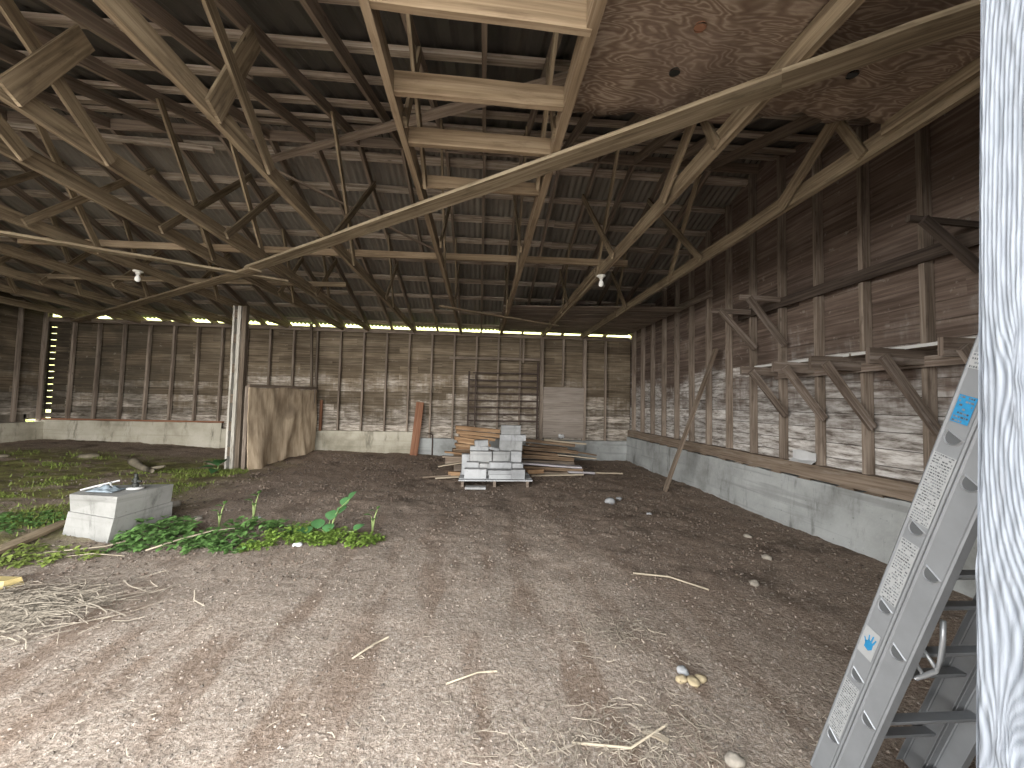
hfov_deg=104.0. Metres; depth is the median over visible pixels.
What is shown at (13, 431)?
trim
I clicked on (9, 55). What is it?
rafter
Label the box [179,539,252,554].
weed patch
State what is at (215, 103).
roof truss
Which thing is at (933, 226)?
wall bracket
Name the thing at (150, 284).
purlin
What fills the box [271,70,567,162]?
brace
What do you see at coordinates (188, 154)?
rafter
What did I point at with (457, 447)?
board
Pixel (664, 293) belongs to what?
stud
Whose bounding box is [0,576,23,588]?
timber offcut
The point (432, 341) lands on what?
stud
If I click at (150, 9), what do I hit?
rafter
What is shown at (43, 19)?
purlin
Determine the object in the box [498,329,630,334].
plank
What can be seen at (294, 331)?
stud
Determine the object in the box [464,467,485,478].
concrete block
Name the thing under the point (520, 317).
plank
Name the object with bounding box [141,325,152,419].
stud
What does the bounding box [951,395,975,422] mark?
print
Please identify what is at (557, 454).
board
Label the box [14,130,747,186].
purlin
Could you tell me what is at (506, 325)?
plank
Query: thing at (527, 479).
pallet
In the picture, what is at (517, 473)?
concrete block
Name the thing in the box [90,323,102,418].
stud
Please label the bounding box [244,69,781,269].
diagonal brace
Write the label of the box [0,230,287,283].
diagonal brace
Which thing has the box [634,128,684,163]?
rafter
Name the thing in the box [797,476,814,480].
wood shim
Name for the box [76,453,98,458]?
stone
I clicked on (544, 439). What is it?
board
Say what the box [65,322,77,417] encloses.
stud
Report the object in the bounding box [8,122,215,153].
purlin
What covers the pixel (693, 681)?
stone
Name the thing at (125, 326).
stud
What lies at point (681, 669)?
stone
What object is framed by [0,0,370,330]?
roof truss
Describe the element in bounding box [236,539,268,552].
clover patch
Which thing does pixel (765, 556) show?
stone
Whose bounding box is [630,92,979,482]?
wall
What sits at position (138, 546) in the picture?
weed patch
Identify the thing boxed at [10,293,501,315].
purlin
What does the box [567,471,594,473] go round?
board
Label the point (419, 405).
plank
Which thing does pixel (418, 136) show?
board
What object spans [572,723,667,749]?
dry stalk
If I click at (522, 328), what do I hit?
plank
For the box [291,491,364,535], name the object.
burdock
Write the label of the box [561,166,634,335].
rafter
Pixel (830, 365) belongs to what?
wall bracket
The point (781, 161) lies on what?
stud
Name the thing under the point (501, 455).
concrete block
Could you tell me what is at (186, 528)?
weed patch
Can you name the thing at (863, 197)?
stud
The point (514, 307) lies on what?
plank
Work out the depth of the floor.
2.70 m
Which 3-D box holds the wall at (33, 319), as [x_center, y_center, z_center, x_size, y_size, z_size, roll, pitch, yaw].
[-11.554,-1.633,4.961,0.070,4.673,10.975,2,-3,-4]
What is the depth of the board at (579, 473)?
8.38 m
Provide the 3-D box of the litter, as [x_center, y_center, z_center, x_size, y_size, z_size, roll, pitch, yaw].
[-4.961,1.497,5.324,17.052,0.392,8.557,2,-3,-4]
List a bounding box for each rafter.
[0,43,166,131]
[0,100,14,109]
[0,200,170,321]
[0,277,65,317]
[2,154,218,323]
[12,258,119,319]
[93,159,267,324]
[129,0,314,141]
[175,134,320,326]
[299,0,402,147]
[316,150,393,329]
[400,150,438,331]
[480,156,485,332]
[481,23,486,153]
[521,170,559,334]
[561,112,592,149]
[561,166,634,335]
[602,171,711,337]
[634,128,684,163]
[711,115,821,169]
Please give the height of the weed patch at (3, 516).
0.148 m
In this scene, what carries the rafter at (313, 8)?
attached to the board at (13, 116)
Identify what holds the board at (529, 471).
on the board at (545, 472)
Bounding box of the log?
[127,458,164,472]
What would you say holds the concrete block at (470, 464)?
on the pallet
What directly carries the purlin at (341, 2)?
on the rafter at (9, 55)
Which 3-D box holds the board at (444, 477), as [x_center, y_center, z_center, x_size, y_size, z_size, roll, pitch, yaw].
[-1.268,1.826,7.819,0.463,0.044,0.055,2,-3,-18]
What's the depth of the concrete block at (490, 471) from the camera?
7.36 m
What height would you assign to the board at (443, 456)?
0.053 m
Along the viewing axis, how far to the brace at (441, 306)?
8.42 m
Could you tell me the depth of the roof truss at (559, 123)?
2.90 m
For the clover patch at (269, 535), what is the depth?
4.22 m
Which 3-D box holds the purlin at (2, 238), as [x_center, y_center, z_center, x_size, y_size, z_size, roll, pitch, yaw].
[-4.013,-2.659,8.203,15.600,0.086,0.179,2,-3,-4]
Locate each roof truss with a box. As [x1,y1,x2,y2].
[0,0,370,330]
[0,12,345,329]
[0,73,292,327]
[0,109,232,324]
[0,173,194,324]
[0,223,146,322]
[0,265,91,320]
[93,0,416,332]
[358,0,461,333]
[500,0,606,335]
[541,0,865,336]
[580,56,979,338]
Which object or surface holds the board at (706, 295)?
attached to the stud at (642, 390)
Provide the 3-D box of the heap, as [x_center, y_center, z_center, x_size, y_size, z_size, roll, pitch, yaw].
[-3.510,1.559,2.794,2.528,0.030,1.487,2,-3,-20]
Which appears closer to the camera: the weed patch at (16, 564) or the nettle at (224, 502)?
the weed patch at (16, 564)
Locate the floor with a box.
[0,439,975,767]
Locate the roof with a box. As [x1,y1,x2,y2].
[0,0,825,335]
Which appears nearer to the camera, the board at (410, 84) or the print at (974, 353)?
the print at (974, 353)
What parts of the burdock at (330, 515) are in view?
stem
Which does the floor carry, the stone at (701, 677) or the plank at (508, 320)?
the stone at (701, 677)
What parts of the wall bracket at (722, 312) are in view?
arm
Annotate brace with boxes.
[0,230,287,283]
[70,267,261,321]
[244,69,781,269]
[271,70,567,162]
[278,170,442,252]
[439,305,558,326]
[773,0,980,93]
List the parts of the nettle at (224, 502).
stem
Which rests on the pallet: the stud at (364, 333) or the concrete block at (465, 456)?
the concrete block at (465, 456)
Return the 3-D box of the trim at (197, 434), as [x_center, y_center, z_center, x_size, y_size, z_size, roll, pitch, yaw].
[-9.809,1.455,10.310,4.480,0.996,0.284,2,-3,-4]
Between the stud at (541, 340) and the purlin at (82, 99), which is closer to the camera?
the purlin at (82, 99)
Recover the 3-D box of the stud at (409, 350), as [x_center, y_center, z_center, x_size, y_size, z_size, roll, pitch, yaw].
[-2.827,-0.042,10.924,0.049,2.680,0.089,2,-3,-4]
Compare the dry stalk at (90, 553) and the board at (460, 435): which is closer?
the dry stalk at (90, 553)
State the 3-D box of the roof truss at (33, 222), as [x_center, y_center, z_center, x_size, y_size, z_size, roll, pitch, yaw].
[-5.536,-2.679,5.473,0.102,1.937,11.014,2,-3,-4]
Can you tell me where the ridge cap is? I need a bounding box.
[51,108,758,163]
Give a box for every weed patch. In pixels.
[0,510,66,533]
[0,542,106,568]
[99,533,214,553]
[108,515,201,546]
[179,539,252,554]
[193,516,299,547]
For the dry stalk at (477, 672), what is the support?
on the floor
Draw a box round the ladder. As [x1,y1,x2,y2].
[810,331,978,767]
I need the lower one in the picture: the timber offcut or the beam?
the timber offcut
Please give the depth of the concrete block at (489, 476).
7.34 m
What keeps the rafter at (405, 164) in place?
on the plate at (52, 319)
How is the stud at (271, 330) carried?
on the trim at (340, 440)
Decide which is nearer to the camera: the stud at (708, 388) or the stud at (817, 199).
the stud at (817, 199)
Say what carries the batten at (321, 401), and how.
on the trim at (340, 440)
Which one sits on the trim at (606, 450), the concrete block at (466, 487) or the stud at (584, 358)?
the stud at (584, 358)
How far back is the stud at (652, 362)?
9.84 m
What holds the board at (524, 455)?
on the board at (526, 460)
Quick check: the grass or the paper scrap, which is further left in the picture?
the grass
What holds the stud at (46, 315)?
attached to the wall at (33, 319)
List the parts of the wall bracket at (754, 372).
arm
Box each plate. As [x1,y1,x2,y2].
[41,418,223,422]
[49,317,630,341]
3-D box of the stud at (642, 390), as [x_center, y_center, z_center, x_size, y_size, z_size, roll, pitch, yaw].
[3.430,-0.232,10.482,0.104,2.981,0.055,2,-3,-4]
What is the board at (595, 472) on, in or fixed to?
on the floor
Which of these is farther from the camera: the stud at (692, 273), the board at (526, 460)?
the board at (526, 460)
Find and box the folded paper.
[789,450,815,464]
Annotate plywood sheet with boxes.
[241,384,316,469]
[572,0,828,123]
[758,0,979,123]
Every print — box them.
[829,678,857,736]
[882,539,916,605]
[910,452,953,526]
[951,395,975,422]
[969,353,977,367]
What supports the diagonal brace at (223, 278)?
attached to the roof truss at (12, 146)
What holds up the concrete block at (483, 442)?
on the concrete block at (472, 447)
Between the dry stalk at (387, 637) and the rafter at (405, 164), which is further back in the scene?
the rafter at (405, 164)
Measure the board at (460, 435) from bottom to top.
0.176 m
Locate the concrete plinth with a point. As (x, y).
(99, 516)
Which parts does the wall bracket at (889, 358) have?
arm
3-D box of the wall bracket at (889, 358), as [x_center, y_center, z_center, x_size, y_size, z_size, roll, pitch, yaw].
[3.622,0.069,3.677,0.723,0.792,0.088,2,-3,-4]
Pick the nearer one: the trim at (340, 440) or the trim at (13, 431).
the trim at (13, 431)
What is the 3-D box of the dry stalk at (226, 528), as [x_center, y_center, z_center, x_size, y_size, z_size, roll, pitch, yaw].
[-3.327,1.601,4.171,0.040,0.071,0.746,-1,-3,38]
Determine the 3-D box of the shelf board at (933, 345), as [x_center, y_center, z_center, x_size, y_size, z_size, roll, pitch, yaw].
[3.763,-0.336,3.629,0.268,0.030,1.220,2,-3,-4]
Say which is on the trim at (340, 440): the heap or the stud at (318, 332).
the stud at (318, 332)
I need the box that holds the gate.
[467,362,538,438]
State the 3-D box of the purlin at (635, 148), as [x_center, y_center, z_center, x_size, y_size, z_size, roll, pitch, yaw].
[-3.773,-3.548,5.354,15.600,0.086,0.161,2,-3,-4]
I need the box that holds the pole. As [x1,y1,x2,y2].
[310,323,312,389]
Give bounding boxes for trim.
[0,421,43,442]
[41,420,221,447]
[220,428,412,453]
[418,438,626,460]
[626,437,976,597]
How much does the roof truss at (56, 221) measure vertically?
1.938 m
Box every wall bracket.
[710,308,757,350]
[738,295,787,346]
[740,366,788,416]
[772,361,827,420]
[808,356,876,430]
[865,347,940,435]
[905,215,978,272]
[937,337,975,363]
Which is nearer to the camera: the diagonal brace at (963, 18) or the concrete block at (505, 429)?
the diagonal brace at (963, 18)
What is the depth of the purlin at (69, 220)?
7.75 m
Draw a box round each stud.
[10,300,25,421]
[35,313,49,420]
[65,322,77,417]
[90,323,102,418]
[116,324,127,418]
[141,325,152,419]
[167,326,177,419]
[191,326,200,420]
[216,327,224,420]
[245,332,248,385]
[267,329,272,384]
[291,330,296,385]
[314,331,319,386]
[336,331,342,430]
[359,332,365,430]
[383,333,388,430]
[406,334,410,431]
[428,335,433,437]
[451,335,455,438]
[474,336,477,426]
[496,337,499,438]
[518,338,521,424]
[538,339,543,439]
[562,339,564,386]
[581,340,586,440]
[603,341,606,440]
[631,331,636,430]
[640,328,644,431]
[650,305,655,433]
[661,291,666,435]
[674,279,679,438]
[689,254,694,441]
[705,232,711,444]
[725,205,732,447]
[748,174,757,452]
[777,157,788,458]
[811,146,825,465]
[856,126,874,474]
[914,124,937,468]
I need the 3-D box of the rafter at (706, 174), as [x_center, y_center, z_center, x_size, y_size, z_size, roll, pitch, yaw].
[2.850,-2.330,8.867,0.045,1.923,5.509,2,-3,-4]
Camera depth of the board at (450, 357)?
11.05 m
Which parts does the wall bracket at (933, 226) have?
arm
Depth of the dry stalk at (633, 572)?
3.52 m
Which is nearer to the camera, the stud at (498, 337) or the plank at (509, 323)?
the plank at (509, 323)
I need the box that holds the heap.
[0,568,204,648]
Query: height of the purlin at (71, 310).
0.089 m
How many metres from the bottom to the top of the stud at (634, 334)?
2.780 m
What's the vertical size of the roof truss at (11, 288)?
1.935 m
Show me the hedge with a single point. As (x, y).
(54, 315)
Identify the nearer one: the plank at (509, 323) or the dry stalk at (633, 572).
the dry stalk at (633, 572)
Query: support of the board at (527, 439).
on the board at (526, 443)
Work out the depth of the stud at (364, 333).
10.81 m
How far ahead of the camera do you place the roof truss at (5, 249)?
6.83 m
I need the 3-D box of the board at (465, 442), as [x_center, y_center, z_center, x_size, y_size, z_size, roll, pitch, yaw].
[-0.857,1.327,8.984,0.743,0.165,0.203,2,-3,-16]
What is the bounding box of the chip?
[642,729,668,744]
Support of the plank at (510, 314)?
on the roof truss at (832, 16)
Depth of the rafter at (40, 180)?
7.20 m
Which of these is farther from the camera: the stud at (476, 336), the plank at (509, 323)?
the stud at (476, 336)
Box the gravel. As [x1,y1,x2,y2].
[0,475,971,767]
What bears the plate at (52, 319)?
on the wall at (618, 393)
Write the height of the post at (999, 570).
3.470 m
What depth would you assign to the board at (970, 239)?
4.26 m
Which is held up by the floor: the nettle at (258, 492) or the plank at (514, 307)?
the nettle at (258, 492)
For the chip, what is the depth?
1.84 m
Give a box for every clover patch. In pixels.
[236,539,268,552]
[258,520,313,550]
[290,526,386,548]
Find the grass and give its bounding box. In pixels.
[0,448,253,544]
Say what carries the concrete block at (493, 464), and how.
on the concrete block
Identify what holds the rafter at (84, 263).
on the plate at (52, 319)
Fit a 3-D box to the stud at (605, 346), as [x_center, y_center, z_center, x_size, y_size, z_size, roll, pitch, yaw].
[2.643,0.183,11.335,0.048,2.840,0.087,2,-3,-4]
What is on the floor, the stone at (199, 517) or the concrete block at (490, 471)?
the stone at (199, 517)
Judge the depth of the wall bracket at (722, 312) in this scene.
6.12 m
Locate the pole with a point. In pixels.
(311, 324)
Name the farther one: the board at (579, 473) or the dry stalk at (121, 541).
the board at (579, 473)
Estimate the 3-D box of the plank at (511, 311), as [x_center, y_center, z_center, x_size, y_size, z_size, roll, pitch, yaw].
[1.649,-1.567,8.705,3.702,0.031,0.317,1,-3,2]
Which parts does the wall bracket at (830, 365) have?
arm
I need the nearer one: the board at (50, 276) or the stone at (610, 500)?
the stone at (610, 500)
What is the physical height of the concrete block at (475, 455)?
0.228 m
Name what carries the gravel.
on the floor
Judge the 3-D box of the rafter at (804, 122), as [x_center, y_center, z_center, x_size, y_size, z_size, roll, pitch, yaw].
[3.273,-2.581,3.382,0.046,1.927,5.507,2,-3,-4]
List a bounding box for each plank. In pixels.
[410,402,423,455]
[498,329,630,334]
[499,323,641,330]
[499,327,634,332]
[500,321,647,327]
[501,315,660,321]
[501,319,653,324]
[502,309,675,314]
[502,312,667,318]
[503,305,685,311]
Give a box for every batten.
[318,400,322,430]
[522,337,524,362]
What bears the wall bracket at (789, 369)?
attached to the stud at (817, 199)
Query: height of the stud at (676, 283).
3.585 m
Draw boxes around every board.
[0,520,65,554]
[6,111,758,174]
[17,238,627,266]
[29,273,346,286]
[369,0,591,36]
[394,70,563,111]
[408,126,550,156]
[421,174,538,195]
[422,474,450,477]
[435,476,458,478]
[438,461,461,466]
[442,455,461,457]
[444,451,464,453]
[445,458,461,463]
[448,471,460,475]
[449,356,540,360]
[452,448,491,452]
[454,436,488,443]
[454,442,470,446]
[454,464,461,470]
[455,425,499,432]
[455,446,469,448]
[456,430,499,437]
[457,440,490,446]
[458,434,494,440]
[521,459,573,464]
[521,461,581,468]
[522,445,577,453]
[522,449,558,456]
[522,453,573,460]
[523,465,582,471]
[524,438,574,446]
[525,442,567,449]
[525,471,567,474]
[526,468,543,473]
[531,473,583,476]
[544,439,585,444]
[557,454,596,458]
[560,448,596,455]
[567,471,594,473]
[595,472,622,473]
[668,289,712,315]
[738,229,978,320]
[754,353,864,367]
[851,336,976,355]
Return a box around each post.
[224,305,249,468]
[975,0,1023,767]
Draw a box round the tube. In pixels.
[80,480,119,490]
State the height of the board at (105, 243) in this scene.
0.094 m
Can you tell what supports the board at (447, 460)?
on the board at (461, 461)
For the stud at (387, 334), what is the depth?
10.85 m
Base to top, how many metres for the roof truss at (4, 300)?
1.940 m
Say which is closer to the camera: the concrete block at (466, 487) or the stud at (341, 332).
the concrete block at (466, 487)
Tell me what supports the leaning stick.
on the floor
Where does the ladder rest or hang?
on the floor
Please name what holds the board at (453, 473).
on the board at (431, 476)
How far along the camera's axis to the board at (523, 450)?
9.36 m
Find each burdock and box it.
[199,459,226,473]
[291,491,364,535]
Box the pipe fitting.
[126,474,144,489]
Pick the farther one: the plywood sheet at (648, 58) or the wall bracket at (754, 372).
the wall bracket at (754, 372)
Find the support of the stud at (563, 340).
attached to the plate at (52, 319)
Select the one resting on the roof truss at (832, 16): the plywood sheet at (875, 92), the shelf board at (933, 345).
the plywood sheet at (875, 92)
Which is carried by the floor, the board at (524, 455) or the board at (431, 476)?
the board at (431, 476)
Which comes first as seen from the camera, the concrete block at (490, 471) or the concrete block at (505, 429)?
the concrete block at (490, 471)
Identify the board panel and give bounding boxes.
[543,387,583,437]
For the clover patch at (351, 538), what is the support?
on the floor
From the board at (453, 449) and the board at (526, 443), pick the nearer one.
the board at (453, 449)
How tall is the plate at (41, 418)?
0.044 m
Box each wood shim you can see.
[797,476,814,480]
[835,485,861,490]
[863,492,888,497]
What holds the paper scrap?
on the floor
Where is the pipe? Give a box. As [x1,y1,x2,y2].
[427,433,432,454]
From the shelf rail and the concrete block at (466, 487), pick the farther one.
the concrete block at (466, 487)
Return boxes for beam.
[627,430,918,501]
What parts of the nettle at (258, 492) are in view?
stem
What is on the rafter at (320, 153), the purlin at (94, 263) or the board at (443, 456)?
the purlin at (94, 263)
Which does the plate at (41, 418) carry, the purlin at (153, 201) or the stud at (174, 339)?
the stud at (174, 339)
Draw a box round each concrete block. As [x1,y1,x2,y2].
[461,453,469,473]
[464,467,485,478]
[465,486,485,489]
[466,461,478,467]
[470,445,487,450]
[470,450,491,461]
[474,439,487,445]
[479,462,489,475]
[488,469,511,474]
[488,475,511,478]
[489,461,511,467]
[492,450,509,460]
[499,440,521,459]
[500,434,525,440]
[501,425,520,434]
[511,450,520,461]
[511,462,522,467]
[511,468,524,478]
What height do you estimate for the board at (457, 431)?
0.167 m
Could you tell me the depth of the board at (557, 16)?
1.95 m
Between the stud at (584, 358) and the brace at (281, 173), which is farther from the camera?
the stud at (584, 358)
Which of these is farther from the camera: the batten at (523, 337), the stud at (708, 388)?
the batten at (523, 337)
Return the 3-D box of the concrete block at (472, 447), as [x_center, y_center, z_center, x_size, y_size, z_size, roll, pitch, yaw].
[-0.659,1.284,8.042,0.362,0.078,0.210,2,-3,-6]
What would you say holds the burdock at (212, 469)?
on the floor
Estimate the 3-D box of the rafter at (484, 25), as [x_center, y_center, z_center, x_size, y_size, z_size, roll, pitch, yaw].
[-0.216,-2.675,3.118,0.045,1.926,5.508,2,-3,-4]
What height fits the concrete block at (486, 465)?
0.240 m
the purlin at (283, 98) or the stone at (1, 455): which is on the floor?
the stone at (1, 455)
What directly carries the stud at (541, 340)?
on the trim at (606, 450)
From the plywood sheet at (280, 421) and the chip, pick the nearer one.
the chip
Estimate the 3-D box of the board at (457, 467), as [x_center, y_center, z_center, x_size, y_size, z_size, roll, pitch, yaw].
[-0.851,1.839,8.862,0.862,0.134,0.263,2,-3,-8]
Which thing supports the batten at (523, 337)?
hanging from the plate at (52, 319)
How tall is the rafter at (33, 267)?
1.928 m
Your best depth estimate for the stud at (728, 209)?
6.84 m
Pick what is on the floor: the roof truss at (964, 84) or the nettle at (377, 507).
the nettle at (377, 507)
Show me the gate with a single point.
(537, 373)
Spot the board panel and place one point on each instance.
(563, 408)
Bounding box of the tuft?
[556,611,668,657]
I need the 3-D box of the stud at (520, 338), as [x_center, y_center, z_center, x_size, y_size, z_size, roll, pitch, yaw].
[0.211,0.118,11.150,0.051,2.840,0.090,2,-3,-4]
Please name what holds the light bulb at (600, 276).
hanging from the roof truss at (832, 16)
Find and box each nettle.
[210,501,227,525]
[245,490,261,518]
[364,506,379,532]
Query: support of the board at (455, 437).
on the board at (465, 442)
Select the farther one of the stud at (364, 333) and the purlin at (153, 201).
the stud at (364, 333)
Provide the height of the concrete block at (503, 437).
0.118 m
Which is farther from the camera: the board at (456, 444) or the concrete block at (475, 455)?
the board at (456, 444)
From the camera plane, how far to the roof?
6.65 m
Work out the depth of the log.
7.42 m
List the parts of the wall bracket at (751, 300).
arm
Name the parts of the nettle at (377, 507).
stem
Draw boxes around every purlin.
[0,162,724,213]
[0,188,709,236]
[0,217,690,255]
[0,236,674,273]
[0,275,655,306]
[7,259,666,291]
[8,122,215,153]
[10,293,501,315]
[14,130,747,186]
[16,50,871,125]
[20,11,570,71]
[46,104,779,160]
[53,94,795,154]
[58,308,498,328]
[78,79,817,142]
[295,0,359,5]
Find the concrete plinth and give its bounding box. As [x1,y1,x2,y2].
[62,484,173,542]
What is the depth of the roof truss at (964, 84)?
3.35 m
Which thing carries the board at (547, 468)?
on the board at (545, 472)
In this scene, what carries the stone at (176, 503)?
on the floor
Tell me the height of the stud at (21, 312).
2.924 m
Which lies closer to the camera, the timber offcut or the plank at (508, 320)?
the timber offcut
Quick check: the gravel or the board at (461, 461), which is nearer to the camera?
the gravel
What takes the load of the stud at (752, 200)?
on the beam
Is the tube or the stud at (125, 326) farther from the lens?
the stud at (125, 326)
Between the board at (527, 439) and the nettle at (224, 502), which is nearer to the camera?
the nettle at (224, 502)
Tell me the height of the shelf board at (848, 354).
0.030 m
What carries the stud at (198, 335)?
on the plate at (41, 418)
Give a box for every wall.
[0,291,52,422]
[43,322,630,440]
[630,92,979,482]
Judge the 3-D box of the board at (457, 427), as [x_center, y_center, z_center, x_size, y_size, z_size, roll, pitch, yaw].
[-0.780,1.025,9.066,1.009,0.163,0.202,2,-3,-13]
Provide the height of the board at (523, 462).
0.103 m
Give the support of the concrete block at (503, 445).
on the concrete block
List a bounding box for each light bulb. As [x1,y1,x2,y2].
[132,270,143,281]
[597,274,605,286]
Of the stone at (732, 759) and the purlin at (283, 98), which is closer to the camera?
the stone at (732, 759)
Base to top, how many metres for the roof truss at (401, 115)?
1.940 m
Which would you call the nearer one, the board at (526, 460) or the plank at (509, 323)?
the board at (526, 460)
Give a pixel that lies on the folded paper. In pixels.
(801, 456)
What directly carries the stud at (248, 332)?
on the trim at (340, 440)
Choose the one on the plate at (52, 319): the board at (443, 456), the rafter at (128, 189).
the rafter at (128, 189)
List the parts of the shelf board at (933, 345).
panel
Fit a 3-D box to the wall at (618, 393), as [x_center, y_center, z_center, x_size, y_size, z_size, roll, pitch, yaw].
[-4.290,0.025,10.923,15.500,3.060,0.080,2,-3,-4]
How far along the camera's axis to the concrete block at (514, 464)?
7.60 m
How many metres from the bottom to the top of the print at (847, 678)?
0.240 m
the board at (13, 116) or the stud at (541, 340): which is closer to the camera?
the board at (13, 116)
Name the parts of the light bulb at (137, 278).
glass bulb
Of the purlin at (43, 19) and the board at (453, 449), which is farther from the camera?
the board at (453, 449)
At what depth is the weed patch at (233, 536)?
4.33 m
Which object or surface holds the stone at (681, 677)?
on the floor
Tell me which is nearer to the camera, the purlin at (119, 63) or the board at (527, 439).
the purlin at (119, 63)
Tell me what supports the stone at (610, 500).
on the floor
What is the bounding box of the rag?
[85,484,125,492]
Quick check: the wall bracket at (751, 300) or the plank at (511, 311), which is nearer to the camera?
the wall bracket at (751, 300)
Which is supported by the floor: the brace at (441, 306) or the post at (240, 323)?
the post at (240, 323)
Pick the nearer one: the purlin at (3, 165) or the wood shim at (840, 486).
the wood shim at (840, 486)
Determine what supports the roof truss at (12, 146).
on the wall at (618, 393)
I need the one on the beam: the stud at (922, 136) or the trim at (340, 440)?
the stud at (922, 136)
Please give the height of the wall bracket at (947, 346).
0.793 m
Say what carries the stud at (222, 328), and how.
on the plate at (41, 418)
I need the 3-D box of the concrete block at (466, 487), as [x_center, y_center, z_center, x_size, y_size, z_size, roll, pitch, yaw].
[-0.648,1.841,7.114,0.370,0.035,0.163,1,-3,-4]
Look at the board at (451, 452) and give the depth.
8.45 m
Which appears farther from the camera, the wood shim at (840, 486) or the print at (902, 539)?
the wood shim at (840, 486)
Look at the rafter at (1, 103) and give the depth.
4.83 m
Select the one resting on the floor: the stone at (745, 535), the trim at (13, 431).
the stone at (745, 535)
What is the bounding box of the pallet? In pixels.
[458,472,532,486]
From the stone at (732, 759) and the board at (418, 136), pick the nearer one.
the stone at (732, 759)
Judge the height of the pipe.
0.618 m
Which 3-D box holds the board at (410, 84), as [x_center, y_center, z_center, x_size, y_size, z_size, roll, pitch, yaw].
[-0.192,-1.828,2.499,1.100,0.138,0.044,2,-3,-6]
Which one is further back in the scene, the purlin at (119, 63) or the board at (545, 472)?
the board at (545, 472)
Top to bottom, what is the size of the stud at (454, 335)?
2.840 m
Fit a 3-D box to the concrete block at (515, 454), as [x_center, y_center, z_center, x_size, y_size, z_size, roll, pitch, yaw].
[0.072,1.440,7.917,0.208,0.228,0.189,1,-3,-4]
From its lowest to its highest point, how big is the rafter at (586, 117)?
1.927 m
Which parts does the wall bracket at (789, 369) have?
arm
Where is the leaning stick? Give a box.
[663,349,717,491]
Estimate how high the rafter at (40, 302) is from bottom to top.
1.926 m
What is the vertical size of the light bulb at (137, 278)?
0.166 m
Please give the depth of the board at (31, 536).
4.11 m
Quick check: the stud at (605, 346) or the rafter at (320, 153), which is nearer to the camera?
the rafter at (320, 153)
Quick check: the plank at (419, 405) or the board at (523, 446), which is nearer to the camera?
the board at (523, 446)
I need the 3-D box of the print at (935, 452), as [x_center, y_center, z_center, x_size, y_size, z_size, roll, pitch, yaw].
[1.250,0.316,1.193,0.001,0.229,0.125,2,-3,-4]
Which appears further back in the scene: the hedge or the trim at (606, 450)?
the hedge
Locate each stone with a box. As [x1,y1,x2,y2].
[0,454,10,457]
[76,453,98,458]
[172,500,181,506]
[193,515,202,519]
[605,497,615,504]
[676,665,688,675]
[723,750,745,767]
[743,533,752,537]
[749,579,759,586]
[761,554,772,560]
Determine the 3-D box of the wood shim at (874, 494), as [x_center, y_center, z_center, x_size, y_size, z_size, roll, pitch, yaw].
[3.813,1.147,4.187,0.105,0.035,0.260,2,-3,-4]
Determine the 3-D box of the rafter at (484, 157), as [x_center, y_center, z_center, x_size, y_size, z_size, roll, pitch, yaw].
[-0.639,-2.422,8.603,0.044,1.925,5.508,2,-3,-4]
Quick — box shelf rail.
[774,355,964,378]
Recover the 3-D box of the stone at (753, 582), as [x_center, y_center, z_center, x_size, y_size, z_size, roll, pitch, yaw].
[2.118,1.740,3.498,0.078,0.060,0.090,1,-3,14]
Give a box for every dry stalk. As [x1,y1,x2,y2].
[44,541,123,552]
[61,553,124,556]
[145,528,234,550]
[352,636,388,658]
[446,670,496,684]
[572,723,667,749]
[633,572,708,590]
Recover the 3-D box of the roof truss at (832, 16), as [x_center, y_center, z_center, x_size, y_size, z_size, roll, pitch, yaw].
[1.262,-2.501,5.988,0.103,1.937,11.017,2,-3,-4]
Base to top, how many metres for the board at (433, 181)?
0.105 m
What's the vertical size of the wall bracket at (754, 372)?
0.690 m
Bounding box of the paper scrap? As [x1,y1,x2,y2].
[292,542,302,546]
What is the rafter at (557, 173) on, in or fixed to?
on the plate at (52, 319)
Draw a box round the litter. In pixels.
[0,446,975,767]
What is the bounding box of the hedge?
[26,314,630,419]

